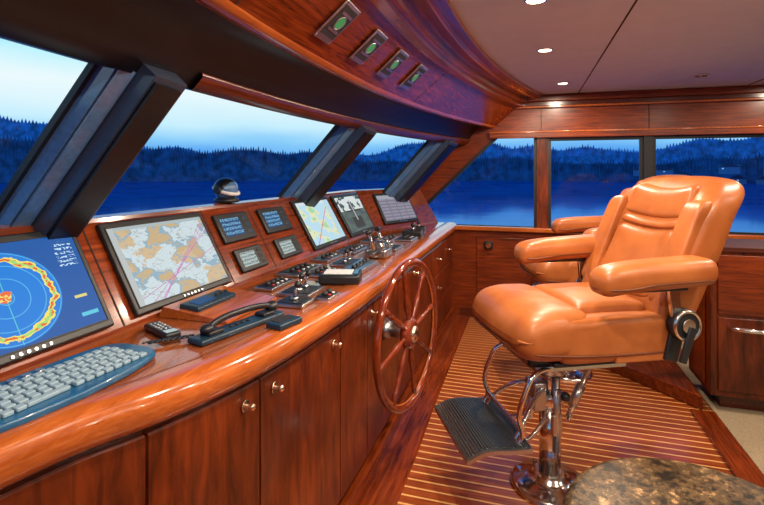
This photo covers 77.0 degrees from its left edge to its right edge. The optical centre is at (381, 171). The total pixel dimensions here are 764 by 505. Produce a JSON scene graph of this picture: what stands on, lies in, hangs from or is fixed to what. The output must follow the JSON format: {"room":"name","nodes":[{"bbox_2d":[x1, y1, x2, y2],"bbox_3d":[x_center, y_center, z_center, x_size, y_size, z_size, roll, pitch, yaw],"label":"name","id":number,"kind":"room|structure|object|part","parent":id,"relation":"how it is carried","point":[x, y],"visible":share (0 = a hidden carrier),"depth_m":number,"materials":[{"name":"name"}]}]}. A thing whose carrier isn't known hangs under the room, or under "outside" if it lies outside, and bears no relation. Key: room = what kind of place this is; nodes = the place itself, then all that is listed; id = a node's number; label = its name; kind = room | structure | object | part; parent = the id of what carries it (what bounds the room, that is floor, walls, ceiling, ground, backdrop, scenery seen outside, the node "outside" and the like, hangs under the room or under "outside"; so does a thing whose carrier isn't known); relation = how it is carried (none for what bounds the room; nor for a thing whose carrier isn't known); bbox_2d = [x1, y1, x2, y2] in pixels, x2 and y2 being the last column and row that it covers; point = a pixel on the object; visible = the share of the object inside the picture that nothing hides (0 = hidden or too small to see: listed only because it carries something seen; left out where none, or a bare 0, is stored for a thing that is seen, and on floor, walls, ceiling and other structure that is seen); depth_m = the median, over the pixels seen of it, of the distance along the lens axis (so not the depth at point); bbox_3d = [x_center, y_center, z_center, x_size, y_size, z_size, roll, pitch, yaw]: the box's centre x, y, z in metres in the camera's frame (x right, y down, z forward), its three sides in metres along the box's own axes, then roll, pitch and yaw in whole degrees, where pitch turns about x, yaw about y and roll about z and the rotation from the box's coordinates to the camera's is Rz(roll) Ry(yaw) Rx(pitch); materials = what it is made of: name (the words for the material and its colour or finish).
{"room":"control cabin","nodes":[
{"label":"control cabin","id":0,"kind":"room"},
{"bbox_2d":[0,63,186,239],"bbox_3d":[-0.976,-0.031,1.569,0.656,0.702,0.250,0,0,17],"label":"pillar","id":1,"kind":"structure","parent":0,"point":[107,116],"depth_m":1.50,"materials":[{"name":"black plastic"}]},
{"bbox_2d":[0,0,480,144],"bbox_3d":[-0.149,-0.391,2.451,0.882,0.207,5.800,0,0,17],"label":"window trim","id":2,"kind":"structure","parent":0,"point":[212,55],"depth_m":1.65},
{"bbox_2d":[276,125,376,206],"bbox_3d":[-0.390,-0.031,3.361,0.680,0.702,0.280,0,0,17],"label":"pillar","id":3,"kind":"structure","parent":0,"point":[341,146],"depth_m":3.29,"materials":[{"name":"black plastic"}]},
{"bbox_2d":[382,140,457,201],"bbox_3d":[0.390,-0.031,4.837,0.723,0.702,0.300,0,0,17],"label":"pillar","id":4,"kind":"structure","parent":0,"point":[431,154],"depth_m":4.77,"materials":[{"name":"black plastic"}]},
{"bbox_2d":[484,241,492,248],"bbox_3d":[1.119,0.770,5.046,0.090,0.080,0.066,0,0,17],"label":"knob","id":5,"kind":"object","parent":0,"point":[487,244],"depth_m":5.03,"materials":[{"name":"metal"}]},
{"bbox_2d":[397,317,733,504],"bbox_3d":[1.533,1.600,1.936,5.800,0.100,6.000,0,0,17],"label":"floor","id":6,"kind":"structure","parent":0,"point":[616,416],"depth_m":2.83,"materials":[{"name":"brown wood"}]},
{"bbox_2d":[0,188,455,504],"bbox_3d":[-0.495,0.859,2.557,1.059,1.382,5.819,0,0,17],"label":"console","id":7,"kind":"object","parent":6,"relation":"on","point":[295,414],"visible":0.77,"depth_m":1.61,"materials":[{"name":"brown wood"}]},
{"bbox_2d":[0,231,113,367],"bbox_3d":[-1.085,0.358,1.372,0.200,0.331,0.590,0,0,17],"label":"monitor","id":8,"kind":"object","parent":7,"relation":"on","point":[51,297],"visible":0.84,"depth_m":1.48,"materials":[{"name":"blue glass"}]},
{"bbox_2d":[0,343,155,433],"bbox_3d":[-0.830,0.533,1.200,0.250,0.032,0.571,0,0,20],"label":"keyboard","id":9,"kind":"object","parent":7,"relation":"on","point":[27,397],"visible":1,"depth_m":1.20,"materials":[{"name":"plastic"}]},
{"bbox_2d":[144,321,180,337],"bbox_3d":[-0.746,0.535,1.629,0.170,0.025,0.055,0,0,41],"label":"remote control","id":10,"kind":"object","parent":7,"relation":"on","point":[158,328],"visible":0.98,"depth_m":1.60,"materials":[{"name":"black plastic"}]},
{"bbox_2d":[95,212,231,316],"bbox_3d":[-0.886,0.358,2.025,0.200,0.331,0.575,0,0,17],"label":"monitor","id":11,"kind":"object","parent":7,"relation":"on","point":[157,262],"visible":1,"depth_m":1.95,"materials":[{"name":"multicoloured glass"}]},
{"bbox_2d":[142,301,284,346],"bbox_3d":[-0.533,0.513,1.637,0.144,0.073,0.495,0,0,42],"label":"handset","id":12,"kind":"object","parent":7,"relation":"on","point":[209,333],"visible":1,"depth_m":1.63,"materials":[{"name":"black plastic"}]},
{"bbox_3d":[-0.680,0.535,1.534,0.154,0.006,0.026,0,0,-29],"label":"cord","id":13,"kind":"part","parent":12,"relation":"part of","materials":[{"name":"black plastic"}]},
{"bbox_3d":[-0.492,0.497,1.684,0.022,0.041,0.290,0,0,31],"label":"handle","id":14,"kind":"part","parent":12,"relation":"part of","materials":[{"name":"black plastic"}]},
{"bbox_2d":[159,286,276,323],"bbox_3d":[-0.649,0.522,1.945,0.299,0.054,0.360,0,0,17],"label":"console","id":15,"kind":"object","parent":7,"relation":"on","point":[206,306],"visible":0.99,"depth_m":1.87,"materials":[{"name":"brown wood"}]},
{"bbox_3d":[-0.715,0.361,2.635,0.617,0.387,5.831,0,0,21],"label":"instrument panel","id":16,"kind":"part","parent":7,"relation":"part of","materials":[{"name":"brown wood"}]},
{"bbox_2d":[212,178,239,202],"bbox_3d":[-0.859,0.100,2.647,0.158,0.136,0.148,0,0,-31],"label":"magnetic compass","id":17,"kind":"object","parent":7,"relation":"on","point":[225,189],"visible":1,"depth_m":2.59,"materials":[{"name":"black glass"}]},
{"bbox_2d":[211,211,256,243],"bbox_3d":[-0.774,0.289,2.532,0.091,0.143,0.290,0,0,17],"label":"display","id":18,"kind":"object","parent":7,"relation":"on","point":[236,226],"visible":1,"depth_m":2.50,"materials":[{"name":"black plastic"}]},
{"bbox_2d":[232,244,268,272],"bbox_3d":[-0.684,0.450,2.510,0.074,0.114,0.240,0,0,17],"label":"display","id":19,"kind":"object","parent":7,"relation":"on","point":[249,258],"visible":1,"depth_m":2.48,"materials":[{"name":"black plastic"}]},
{"bbox_2d":[253,276,293,291],"bbox_3d":[-0.517,0.532,2.312,0.100,0.034,0.220,0,0,17],"label":"switch plate","id":20,"kind":"object","parent":7,"relation":"on","point":[274,284],"visible":1,"depth_m":2.26,"materials":[{"name":"metal"}]},
{"bbox_2d":[256,206,292,233],"bbox_3d":[-0.652,0.289,2.929,0.091,0.143,0.300,0,0,17],"label":"display","id":21,"kind":"object","parent":7,"relation":"on","point":[273,219],"visible":1,"depth_m":2.90,"materials":[{"name":"black plastic"}]},
{"bbox_2d":[266,314,301,330],"bbox_3d":[-0.346,0.533,1.706,0.070,0.022,0.120,0,0,30],"label":"pad","id":22,"kind":"object","parent":7,"relation":"on","point":[286,321],"visible":1,"depth_m":1.68,"materials":[{"name":"plastic"}]},
{"bbox_2d":[273,234,302,259],"bbox_3d":[-0.564,0.450,2.902,0.074,0.114,0.260,0,0,17],"label":"display","id":23,"kind":"object","parent":7,"relation":"on","point":[288,246],"visible":1,"depth_m":2.88,"materials":[{"name":"black plastic"}]},
{"bbox_2d":[277,281,314,308],"bbox_3d":[-0.363,0.500,1.993,0.130,0.097,0.120,0,0,17],"label":"joystick","id":24,"kind":"object","parent":7,"relation":"on","point":[296,302],"visible":0.93,"depth_m":1.98,"materials":[{"name":"metal"}]},
{"bbox_2d":[275,262,321,277],"bbox_3d":[-0.455,0.532,2.649,0.140,0.034,0.300,0,0,17],"label":"switch plate","id":25,"kind":"object","parent":7,"relation":"on","point":[294,271],"visible":0.98,"depth_m":2.58,"materials":[{"name":"metal"}]},
{"bbox_2d":[278,270,324,297],"bbox_3d":[-0.363,0.500,2.182,0.150,0.097,0.180,0,0,17],"label":"joystick","id":26,"kind":"object","parent":7,"relation":"on","point":[305,290],"visible":0.91,"depth_m":2.14,"materials":[{"name":"metal"}]},
{"bbox_2d":[289,197,347,250],"bbox_3d":[-0.444,0.358,3.471,0.200,0.331,0.580,0,0,17],"label":"monitor","id":27,"kind":"object","parent":7,"relation":"on","point":[320,224],"visible":0.98,"depth_m":3.39,"materials":[{"name":"multicoloured glass"}]},
{"bbox_2d":[309,265,335,277],"bbox_3d":[-0.327,0.532,2.589,0.090,0.034,0.200,0,0,17],"label":"switch plate","id":28,"kind":"object","parent":7,"relation":"on","point":[315,273],"visible":0.6,"depth_m":2.53,"materials":[{"name":"metal"}]},
{"bbox_2d":[310,252,342,262],"bbox_3d":[-0.348,0.532,3.034,0.120,0.034,0.240,0,0,17],"label":"switch plate","id":29,"kind":"object","parent":7,"relation":"on","point":[326,257],"visible":1,"depth_m":2.97,"materials":[{"name":"metal"}]},
{"bbox_2d":[314,288,339,300],"bbox_3d":[-0.239,0.532,2.091,0.070,0.034,0.120,0,0,17],"label":"switch plate","id":30,"kind":"object","parent":7,"relation":"on","point":[327,295],"visible":1,"depth_m":2.06,"materials":[{"name":"metal"}]},
{"bbox_2d":[319,269,361,284],"bbox_3d":[-0.206,0.523,2.405,0.200,0.052,0.170,0,0,3],"label":"box","id":31,"kind":"object","parent":7,"relation":"on","point":[328,276],"visible":1,"depth_m":2.33,"materials":[{"name":"black plastic"}]},
{"bbox_2d":[329,247,359,266],"bbox_3d":[-0.211,0.500,2.867,0.140,0.097,0.200,0,0,17],"label":"joystick","id":32,"kind":"object","parent":7,"relation":"on","point":[343,262],"visible":0.94,"depth_m":2.82,"materials":[{"name":"metal"}]},
{"bbox_2d":[335,244,366,253],"bbox_3d":[-0.207,0.532,3.357,0.140,0.034,0.300,0,0,17],"label":"switch plate","id":33,"kind":"object","parent":7,"relation":"on","point":[357,248],"visible":0.76,"depth_m":3.30,"materials":[{"name":"metal"}]},
{"bbox_2d":[330,193,374,237],"bbox_3d":[-0.242,0.358,4.131,0.200,0.331,0.600,0,0,17],"label":"monitor","id":34,"kind":"object","parent":7,"relation":"on","point":[349,207],"visible":0.92,"depth_m":4.07,"materials":[{"name":"grey glass"}]},
{"bbox_2d":[343,258,377,273],"bbox_3d":[-0.120,0.526,2.703,0.110,0.045,0.300,0,0,17],"label":"panel","id":35,"kind":"object","parent":7,"relation":"on","point":[365,264],"visible":0.78,"depth_m":2.69,"materials":[{"name":"metal"}]},
{"bbox_2d":[360,235,387,242],"bbox_3d":[-0.061,0.532,3.836,0.140,0.034,0.300,0,0,17],"label":"switch plate","id":36,"kind":"object","parent":7,"relation":"on","point":[375,238],"visible":0.7,"depth_m":3.77,"materials":[{"name":"metal"}]},
{"bbox_2d":[364,226,391,258],"bbox_3d":[-0.024,0.456,3.103,0.150,0.186,0.282,0,0,17],"label":"throttle control","id":37,"kind":"object","parent":7,"relation":"on","point":[379,249],"visible":1,"depth_m":3.03,"materials":[{"name":"metal"}]},
{"bbox_2d":[372,193,418,224],"bbox_3d":[0.142,0.358,4.815,0.178,0.292,0.540,0,0,40],"label":"monitor","id":38,"kind":"object","parent":7,"relation":"attached to","point":[391,211],"visible":0.87,"depth_m":4.75,"materials":[{"name":"grey glass"}]},
{"bbox_2d":[388,235,402,250],"bbox_3d":[0.056,0.500,3.434,0.140,0.097,0.200,0,0,17],"label":"joystick","id":39,"kind":"object","parent":7,"relation":"on","point":[394,247],"visible":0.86,"depth_m":3.42,"materials":[{"name":"metal"}]},
{"bbox_2d":[372,258,437,413],"bbox_3d":[0.100,0.845,2.540,0.195,0.776,0.776,0,0,27],"label":"wheel","id":40,"kind":"object","parent":7,"relation":"attached to","point":[407,331],"visible":1,"depth_m":2.47,"materials":[{"name":"brown wood"}]},
{"bbox_2d":[394,234,417,241],"bbox_3d":[0.197,0.532,3.893,0.140,0.034,0.220,0,0,17],"label":"switch plate","id":41,"kind":"object","parent":7,"relation":"on","point":[406,238],"visible":1,"depth_m":3.83,"materials":[{"name":"metal"}]},
{"bbox_2d":[402,223,422,235],"bbox_3d":[0.271,0.496,4.205,0.160,0.105,0.200,0,0,11],"label":"joystick","id":42,"kind":"object","parent":7,"relation":"on","point":[411,232],"visible":1,"depth_m":4.12,"materials":[{"name":"black plastic"}]},
{"bbox_2d":[415,221,425,230],"bbox_3d":[0.345,0.507,4.548,0.128,0.084,0.160,0,0,11],"label":"joystick","id":43,"kind":"object","parent":7,"relation":"on","point":[418,226],"visible":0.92,"depth_m":4.53,"materials":[{"name":"black plastic"}]},
{"bbox_2d":[359,314,469,504],"bbox_3d":[-0.100,1.543,2.418,0.515,0.010,5.844,0,0,23],"label":"trim","id":44,"kind":"structure","parent":6,"relation":"on","point":[387,485],"depth_m":2.83,"materials":[{"name":"brown wood"}]},
{"bbox_2d":[519,216,602,285],"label":"chair","id":45,"kind":"object","parent":6,"relation":"on","point":[552,272],"depth_m":3.48,"materials":[{"name":"orange leather"}]},
{"bbox_3d":[1.601,0.738,3.715,0.600,0.215,0.650,0,0,3],"label":"seat","id":46,"kind":"part","parent":45,"relation":"part of","materials":[{"name":"leather"}]},
{"bbox_3d":[1.725,0.446,4.074,0.550,0.153,0.174,0,0,3],"label":"armrest","id":47,"kind":"part","parent":45,"relation":"part of","materials":[{"name":"leather"}]},
{"bbox_3d":[1.687,0.446,3.345,0.550,0.153,0.174,0,0,3],"label":"armrest","id":48,"kind":"part","parent":45,"relation":"part of","materials":[{"name":"leather"}]},
{"bbox_2d":[560,370,584,381],"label":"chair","id":49,"kind":"object","parent":6,"relation":"on","point":[570,376],"depth_m":3.58,"materials":[{"name":"silver metal"}]},
{"bbox_2d":[434,176,744,504],"bbox_3d":[1.021,0.785,2.414,1.424,1.530,0.927,0,0,-10],"label":"chair","id":50,"kind":"object","parent":6,"relation":"on","point":[646,271],"visible":1,"depth_m":2.21,"materials":[{"name":"orange leather"}]},
{"bbox_3d":[1.040,0.446,2.788,0.550,0.153,0.174,0,0,-10],"label":"armrest","id":51,"kind":"part","parent":50,"relation":"part of","materials":[{"name":"leather"}]},
{"bbox_3d":[1.000,0.738,2.410,0.600,0.215,0.650,0,0,-10],"label":"seat","id":52,"kind":"part","parent":50,"relation":"part of","materials":[{"name":"leather"}]},
{"bbox_3d":[0.990,0.702,2.408,0.700,0.427,0.784,0,0,-10],"label":"seat frame","id":53,"kind":"part","parent":50,"relation":"part of","materials":[{"name":"leather"}]},
{"bbox_3d":[1.167,0.446,2.069,0.550,0.153,0.174,0,0,-10],"label":"armrest","id":54,"kind":"part","parent":50,"relation":"part of","materials":[{"name":"leather"}]},
{"bbox_2d":[605,360,702,409],"bbox_3d":[2.053,1.504,3.928,0.530,0.090,1.546,0,0,17],"label":"step","id":55,"kind":"structure","parent":6,"relation":"on","point":[666,377],"depth_m":3.44,"materials":[{"name":"brown wood"}]},
{"bbox_2d":[563,457,763,504],"bbox_3d":[0.723,1.173,1.049,0.616,0.753,0.616,0,0,17],"label":"table","id":56,"kind":"object","parent":6,"relation":"on","point":[634,480],"visible":1,"depth_m":1.22,"materials":[{"name":"brown stone"}]},
{"bbox_2d":[676,341,763,473],"bbox_3d":[3.034,1.544,1.477,2.660,0.012,5.800,0,0,17],"label":"carpet","id":57,"kind":"object","parent":6,"relation":"on","point":[747,426],"visible":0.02,"depth_m":2.95,"materials":[{"name":"beige carpet"}]},
{"bbox_2d":[689,238,763,411],"bbox_3d":[3.397,1.008,2.869,2.620,1.060,0.607,0,0,17],"label":"base cabinet","id":58,"kind":"object","parent":57,"relation":"on","point":[729,364],"depth_m":3.05,"materials":[{"name":"brown wood"}]},
{"bbox_3d":[2.525,0.982,2.890,0.727,0.043,0.138,0,0,17],"label":"grab rail","id":59,"kind":"part","parent":58,"relation":"part of","materials":[{"name":"silver metal"}]},
{"bbox_2d":[690,409,763,487],"bbox_3d":[1.456,1.541,1.103,0.140,0.018,4.160,0,0,17],"label":"trim","id":60,"kind":"structure","parent":6,"relation":"on","point":[733,454],"depth_m":2.67,"materials":[{"name":"brown wood"}]},
{"bbox_2d":[420,100,763,314],"bbox_3d":[2.396,0.380,4.758,5.800,2.340,0.100,0,0,17],"label":"wall","id":61,"kind":"structure","parent":0,"point":[727,113],"depth_m":4.92,"materials":[{"name":"brown wood"}]},
{"bbox_2d":[461,237,535,316],"bbox_3d":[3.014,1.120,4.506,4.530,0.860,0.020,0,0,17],"label":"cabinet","id":62,"kind":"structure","parent":61,"relation":"attached to","point":[497,265],"depth_m":5.05,"materials":[{"name":"brown wood"}]},
{"bbox_2d":[427,134,763,234],"bbox_3d":[2.654,0.110,4.678,5.060,0.980,0.040,0,0,17],"label":"trim","id":63,"kind":"structure","parent":61,"relation":"attached to","point":[640,138],"depth_m":4.88,"materials":[{"name":"black mahogany"}]},
{"bbox_2d":[456,225,763,239],"bbox_3d":[2.710,0.598,4.588,5.100,0.045,0.080,0,0,17],"label":"trim","id":64,"kind":"structure","parent":61,"relation":"attached to","point":[458,227],"depth_m":4.94,"materials":[{"name":"brown wood"}]},
{"bbox_2d":[489,85,763,138],"bbox_3d":[3.139,-0.570,4.452,4.200,0.440,0.051,0,0,17],"label":"trim","id":65,"kind":"structure","parent":61,"relation":"attached to","point":[750,92],"depth_m":4.62,"materials":[{"name":"brown wood"}]},
{"bbox_2d":[450,0,763,93],"bbox_3d":[1.581,-0.828,1.922,5.900,0.084,6.000,0,0,17],"label":"ceiling","id":66,"kind":"structure","parent":0,"point":[597,45],"depth_m":2.93,"materials":[{"name":"plastic"}]},
{"bbox_2d":[193,0,543,127],"bbox_3d":[0.296,-0.628,2.315,1.112,0.333,5.800,0,0,17],"label":"fascia","id":67,"kind":"object","parent":66,"relation":"attached to","point":[461,83],"depth_m":2.44,"materials":[{"name":"wood"}]},
{"bbox_2d":[313,0,360,44],"bbox_3d":[-0.172,-0.581,1.872,0.144,0.125,0.150,0,0,16],"label":"indicator","id":68,"kind":"object","parent":67,"relation":"attached to","point":[347,12],"visible":1,"depth_m":1.85,"materials":[{"name":"metal"}]},
{"bbox_2d":[349,29,387,64],"bbox_3d":[-0.060,-0.581,2.246,0.144,0.125,0.150,0,0,18],"label":"indicator","id":69,"kind":"object","parent":67,"relation":"attached to","point":[377,38],"visible":1,"depth_m":2.22,"materials":[{"name":"metal"}]},
{"bbox_2d":[376,49,408,78],"bbox_3d":[0.059,-0.581,2.596,0.144,0.125,0.150,0,0,20],"label":"indicator","id":70,"kind":"object","parent":67,"relation":"attached to","point":[392,64],"visible":1,"depth_m":2.57,"materials":[{"name":"metal"}]},
{"bbox_2d":[399,64,427,89],"bbox_3d":[0.195,-0.581,2.952,0.144,0.125,0.150,0,0,22],"label":"indicator","id":71,"kind":"object","parent":67,"relation":"attached to","point":[420,70],"visible":1,"depth_m":2.93,"materials":[{"name":"metal"}]},
{"bbox_2d":[524,0,546,4],"bbox_3d":[0.704,-0.787,2.200,0.104,0.012,0.104,0,0,17],"label":"recessed light","id":72,"kind":"object","parent":66,"relation":"in","point":[529,2],"depth_m":2.21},
{"bbox_2d":[537,48,552,52],"bbox_3d":[1.052,-0.787,3.098,0.104,0.012,0.104,0,0,17],"label":"recessed light","id":73,"kind":"object","parent":66,"relation":"in","point":[542,50],"depth_m":3.10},
{"bbox_2d":[557,82,568,84],"bbox_3d":[1.605,-0.787,4.257,0.104,0.012,0.104,0,0,17],"label":"recessed light","id":74,"kind":"object","parent":66,"relation":"in","point":[560,83],"depth_m":4.25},
{"bbox_2d":[692,73,709,77],"bbox_3d":[2.594,-0.782,3.902,0.120,0.013,0.120,0,0,17],"label":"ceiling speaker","id":75,"kind":"object","parent":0,"point":[705,74],"depth_m":3.88},
{"label":"outside","id":76,"kind":"structure","parent":0,"visible":0},
{"bbox_2d":[0,115,763,164],"bbox_3d":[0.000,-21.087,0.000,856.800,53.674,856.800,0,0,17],"label":"ridge","id":77,"kind":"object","parent":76,"point":[700,147],"visible":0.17,"depth_m":368.21,"materials":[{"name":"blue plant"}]},
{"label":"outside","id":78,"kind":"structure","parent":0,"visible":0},
{"bbox_2d":[0,134,763,182],"bbox_3d":[0.000,-6.893,0.000,612.000,25.286,612.000,0,0,17],"label":"forested hills","id":79,"kind":"structure","parent":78,"point":[160,165],"depth_m":283.07,"materials":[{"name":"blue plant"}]},
{"bbox_2d":[633,163,763,184],"bbox_3d":[201.510,0.747,146.720,200.240,9.913,169.900,0,0,17],"label":"houses","id":80,"kind":"structure","parent":79,"relation":"on","point":[729,168],"depth_m":217.36},
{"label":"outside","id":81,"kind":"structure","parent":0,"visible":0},
{"bbox_2d":[0,181,763,232],"bbox_3d":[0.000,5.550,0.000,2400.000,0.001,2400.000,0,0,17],"label":"lake water","id":82,"kind":"structure","parent":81,"point":[506,203],"depth_m":104.47,"materials":[{"name":"blue liquid"}]}
]}

